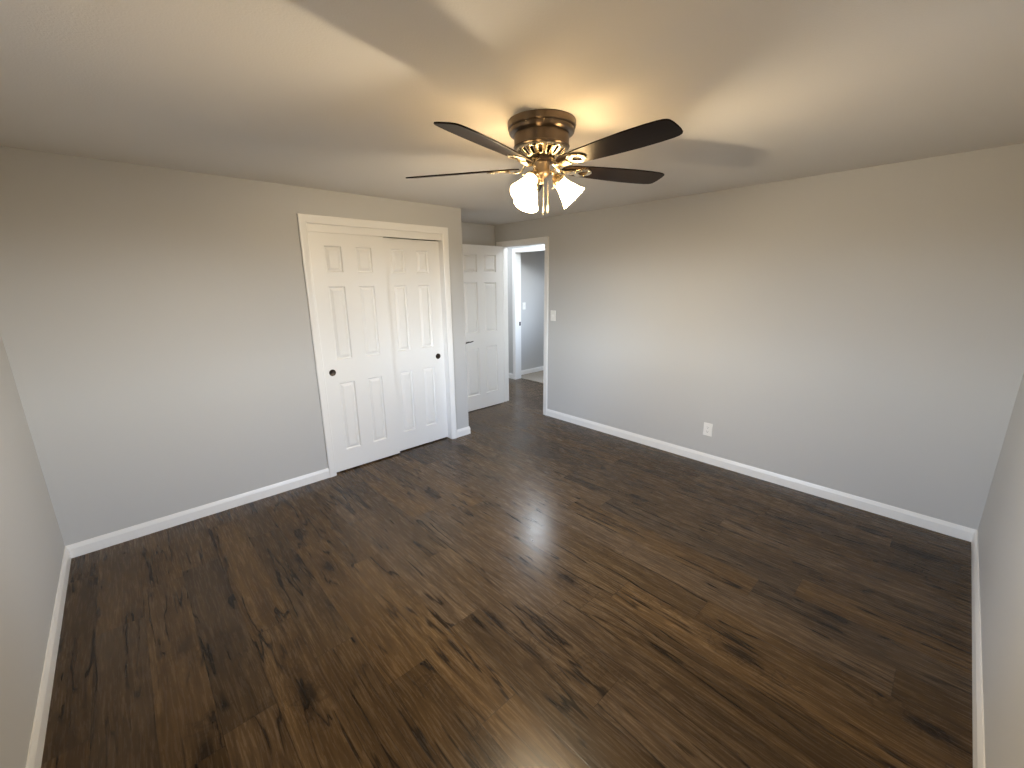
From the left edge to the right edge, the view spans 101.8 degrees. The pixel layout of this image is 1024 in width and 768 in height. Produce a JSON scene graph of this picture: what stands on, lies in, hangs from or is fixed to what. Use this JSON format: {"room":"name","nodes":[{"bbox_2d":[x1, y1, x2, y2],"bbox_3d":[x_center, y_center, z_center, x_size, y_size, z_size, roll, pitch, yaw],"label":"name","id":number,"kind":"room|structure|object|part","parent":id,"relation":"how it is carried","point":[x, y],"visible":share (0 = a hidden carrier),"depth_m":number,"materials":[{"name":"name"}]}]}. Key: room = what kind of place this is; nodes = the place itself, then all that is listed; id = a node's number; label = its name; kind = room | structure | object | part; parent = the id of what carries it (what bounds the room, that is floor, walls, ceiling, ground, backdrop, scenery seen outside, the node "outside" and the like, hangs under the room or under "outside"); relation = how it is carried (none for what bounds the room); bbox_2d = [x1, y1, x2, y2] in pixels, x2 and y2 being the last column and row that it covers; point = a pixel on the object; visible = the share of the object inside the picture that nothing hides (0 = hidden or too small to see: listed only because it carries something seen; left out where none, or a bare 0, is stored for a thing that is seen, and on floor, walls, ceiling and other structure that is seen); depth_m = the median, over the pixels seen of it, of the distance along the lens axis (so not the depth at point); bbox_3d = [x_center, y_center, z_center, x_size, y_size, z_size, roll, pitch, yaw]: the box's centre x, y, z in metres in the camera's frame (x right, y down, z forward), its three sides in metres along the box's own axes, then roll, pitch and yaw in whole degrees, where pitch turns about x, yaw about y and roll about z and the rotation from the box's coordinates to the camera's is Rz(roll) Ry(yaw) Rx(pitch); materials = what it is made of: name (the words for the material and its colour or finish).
{"room":"empty bedroom","nodes":[
{"label":"empty bedroom","id":0,"kind":"room"},
{"bbox_2d":[0,334,64,767],"bbox_3d":[-1.709,0.205,1.143,0.110,2.286,4.706,-13,19,-42],"label":"wall","id":1,"kind":"structure","parent":0,"point":[32,546],"depth_m":1.75,"materials":[{"name":"grey paint"}]},
{"bbox_2d":[26,546,70,767],"bbox_3d":[-1.398,1.326,1.181,0.012,0.085,3.736,-13,19,-42],"label":"baseboard","id":2,"kind":"structure","parent":1,"relation":"attached to","point":[36,747],"depth_m":1.70,"materials":[{"name":"white paint"}]},
{"bbox_2d":[0,146,468,545],"bbox_3d":[-1.841,-0.376,3.511,3.033,2.286,0.749,-13,19,-42],"label":"wall","id":3,"kind":"structure","parent":0,"point":[155,328],"depth_m":2.64,"materials":[{"name":"grey paint"}]},
{"bbox_2d":[66,468,329,557],"bbox_3d":[-2.113,0.883,3.010,1.544,0.085,0.012,-13,19,-42],"label":"baseboard","id":4,"kind":"structure","parent":3,"relation":"attached to","point":[77,549],"depth_m":2.88,"materials":[{"name":"white paint"}]},
{"bbox_2d":[308,232,399,471],"bbox_3d":[-1.319,-0.249,3.569,0.612,1.978,0.037,-13,19,-42],"label":"door","id":5,"kind":"structure","parent":3,"relation":"in","point":[349,271],"depth_m":3.54,"materials":[{"name":"white paint"}]},
{"bbox_3d":[-1.479,-0.092,3.428,0.055,0.055,0.005,-13,19,-42],"label":"finger pull","id":6,"kind":"part","parent":5,"relation":"part of","materials":[{"name":"brown metal"}]},
{"bbox_2d":[297,213,456,477],"bbox_3d":[-1.114,-0.346,3.756,1.319,2.098,0.128,-13,19,-42],"label":"door frame","id":7,"kind":"structure","parent":3,"relation":"attached to","point":[307,223],"depth_m":3.47,"materials":[{"name":"white paint"}]},
{"bbox_2d":[383,238,447,450],"bbox_3d":[-0.921,-0.347,3.982,0.612,1.964,0.037,-13,19,-42],"label":"door","id":8,"kind":"structure","parent":3,"relation":"in","point":[412,267],"depth_m":3.97,"materials":[{"name":"white paint"}]},
{"bbox_2d":[457,426,470,437],"bbox_3d":[-0.778,0.450,4.722,0.182,0.085,0.762,-13,19,-42],"label":"baseboard","id":9,"kind":"structure","parent":3,"relation":"attached to","point":[466,430],"depth_m":4.45,"materials":[{"name":"white paint"}]},
{"bbox_2d":[383,222,494,245],"bbox_3d":[-1.742,-0.540,4.173,4.109,2.286,0.110,-13,19,-42],"label":"wall","id":10,"kind":"structure","parent":0,"point":[472,233],"depth_m":5.07,"materials":[{"name":"grey paint"}]},
{"bbox_2d":[41,378,972,767],"bbox_3d":[-0.313,0.786,3.724,5.448,0.100,6.350,-13,19,-42],"label":"floor","id":11,"kind":"structure","parent":0,"point":[528,588],"depth_m":1.99,"materials":[{"name":"laminate"}]},
{"bbox_2d":[0,0,1023,225],"bbox_3d":[0.310,-1.682,3.740,7.218,0.100,6.350,-13,19,-42],"label":"ceiling","id":12,"kind":"structure","parent":0,"point":[347,96],"depth_m":1.50,"materials":[{"name":"paint"}]},
{"bbox_2d":[406,109,682,214],"bbox_3d":[0.155,-0.965,1.860,1.281,0.392,1.247,-13,19,-42],"label":"ceiling fan","id":13,"kind":"object","parent":12,"relation":"hanging from","point":[541,137],"visible":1,"depth_m":1.77,"materials":[{"name":"brown wood"}]},
{"bbox_3d":[-0.239,-1.005,1.988,0.562,0.006,0.129,3,27,14],"label":"blade","id":14,"kind":"part","parent":13,"relation":"part of","materials":[{"name":"brown wood"}]},
{"bbox_3d":[-0.073,-0.906,1.579,0.129,0.006,0.562,21,23,27],"label":"blade","id":15,"kind":"part","parent":13,"relation":"part of","materials":[{"name":"brown wood"}]},
{"bbox_3d":[0.064,-0.853,1.813,0.137,0.138,0.125,-13,19,-42],"label":"lamp shade","id":16,"kind":"part","parent":13,"relation":"part of","materials":[{"name":"white glass"}]},
{"bbox_3d":[0.084,-0.909,2.039,0.123,0.138,0.137,-13,19,-42],"label":"lamp shade","id":17,"kind":"part","parent":13,"relation":"part of","materials":[{"name":"white glass"}]},
{"bbox_2d":[522,170,538,184],"bbox_3d":[0.093,-0.911,1.839,0.063,0.068,0.076,-13,19,-42],"label":"socket","id":18,"kind":"object","parent":13,"relation":"attached to","point":[533,175],"depth_m":1.82,"materials":[{"name":"gold metal"}]},
{"bbox_3d":[0.142,-0.887,1.885,0.002,0.172,0.009,-4,14,-13],"label":"pull chain","id":19,"kind":"part","parent":13,"relation":"part of","materials":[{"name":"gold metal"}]},
{"bbox_2d":[552,173,564,188],"bbox_3d":[0.223,-0.927,1.902,0.072,0.068,0.071,-13,19,-42],"label":"socket","id":20,"kind":"object","parent":13,"relation":"attached to","point":[558,180],"depth_m":1.88,"materials":[{"name":"gold metal"}]},
{"bbox_3d":[0.273,-0.879,1.911,0.129,0.138,0.130,-13,19,-42],"label":"lamp shade","id":21,"kind":"part","parent":13,"relation":"part of","materials":[{"name":"white glass"}]},
{"bbox_3d":[0.492,-1.022,2.030,0.562,0.006,0.129,-6,2,-21],"label":"blade","id":22,"kind":"part","parent":13,"relation":"part of","materials":[{"name":"brown wood"}]},
{"bbox_3d":[0.378,-0.917,1.605,0.129,0.006,0.562,4,8,-41],"label":"blade","id":23,"kind":"part","parent":13,"relation":"part of","materials":[{"name":"brown wood"}]},
{"bbox_2d":[507,244,544,373],"bbox_3d":[0.473,-1.107,6.393,0.120,2.286,3.000,-13,19,-42],"label":"wall","id":24,"kind":"structure","parent":0,"point":[509,249],"depth_m":6.81,"materials":[{"name":"grey paint"}]},
{"bbox_2d":[512,246,544,378],"bbox_3d":[0.358,-1.044,6.523,0.138,2.104,0.881,-13,19,-42],"label":"door frame","id":25,"kind":"structure","parent":24,"relation":"attached to","point":[516,253],"depth_m":6.74,"materials":[{"name":"white paint"}]},
{"bbox_2d":[521,370,542,382],"bbox_3d":[1.409,-0.055,7.058,1.770,0.108,2.310,-13,19,-42],"label":"floor","id":26,"kind":"structure","parent":0,"point":[537,376],"depth_m":7.17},
{"bbox_2d":[521,251,544,369],"bbox_3d":[1.398,-1.209,6.775,1.770,2.286,2.310,-13,19,-42],"label":"wall","id":27,"kind":"structure","parent":0,"point":[532,263],"depth_m":7.24,"materials":[{"name":"grey paint"}]},
{"bbox_2d":[521,366,542,374],"bbox_3d":[0.658,-0.309,7.752,1.660,0.085,0.012,-13,19,-42],"label":"baseboard","id":28,"kind":"structure","parent":27,"relation":"attached to","point":[536,369],"depth_m":7.47,"materials":[{"name":"white paint"}]},
{"bbox_2d":[495,143,1023,529],"bbox_3d":[0.783,-0.656,4.547,0.110,2.286,6.196,-13,19,-42],"label":"wall","id":29,"kind":"structure","parent":0,"point":[857,332],"depth_m":2.98,"materials":[{"name":"grey paint"}]},
{"bbox_2d":[462,244,503,411],"bbox_3d":[-0.384,-0.676,5.201,0.724,2.018,0.143,-13,19,-42],"label":"door","id":30,"kind":"structure","parent":29,"relation":"in","point":[482,264],"depth_m":5.20,"materials":[{"name":"white paint"}]},
{"bbox_2d":[496,236,548,414],"bbox_3d":[0.162,-0.711,5.216,0.145,2.084,0.879,-13,19,-42],"label":"door frame","id":31,"kind":"structure","parent":29,"relation":"attached to","point":[540,240],"depth_m":5.07,"materials":[{"name":"white paint"}]},
{"bbox_2d":[551,310,555,320],"bbox_3d":[0.467,-0.783,4.766,0.017,0.118,0.076,-13,19,-42],"label":"light switch","id":32,"kind":"object","parent":29,"relation":"attached to","point":[553,313],"visible":1,"depth_m":4.76,"materials":[{"name":"beige plastic"}]},
{"bbox_2d":[703,422,712,436],"bbox_3d":[1.734,0.403,3.683,0.008,0.118,0.076,-13,19,-42],"label":"wall outlet","id":33,"kind":"object","parent":29,"relation":"attached to","point":[707,430],"visible":1,"depth_m":3.68,"materials":[{"name":"beige plastic"}]},
{"bbox_2d":[546,409,975,541],"bbox_3d":[1.647,0.644,3.837,0.012,0.085,3.571,-13,19,-42],"label":"baseboard","id":34,"kind":"structure","parent":29,"relation":"attached to","point":[937,525],"depth_m":3.25,"materials":[{"name":"white paint"}]},
{"bbox_2d":[978,373,1023,767],"bbox_3d":[1.442,0.223,0.947,4.219,2.286,0.110,-13,19,-42],"label":"wall","id":35,"kind":"structure","parent":0,"point":[1001,526],"depth_m":1.60,"materials":[{"name":"grey paint"}]},
{"bbox_2d":[971,530,984,767],"bbox_3d":[1.370,1.291,1.217,4.109,0.085,0.012,-13,19,-42],"label":"baseboard","id":36,"kind":"structure","parent":35,"relation":"attached to","point":[977,678],"depth_m":1.69,"materials":[{"name":"white paint"}]}
]}

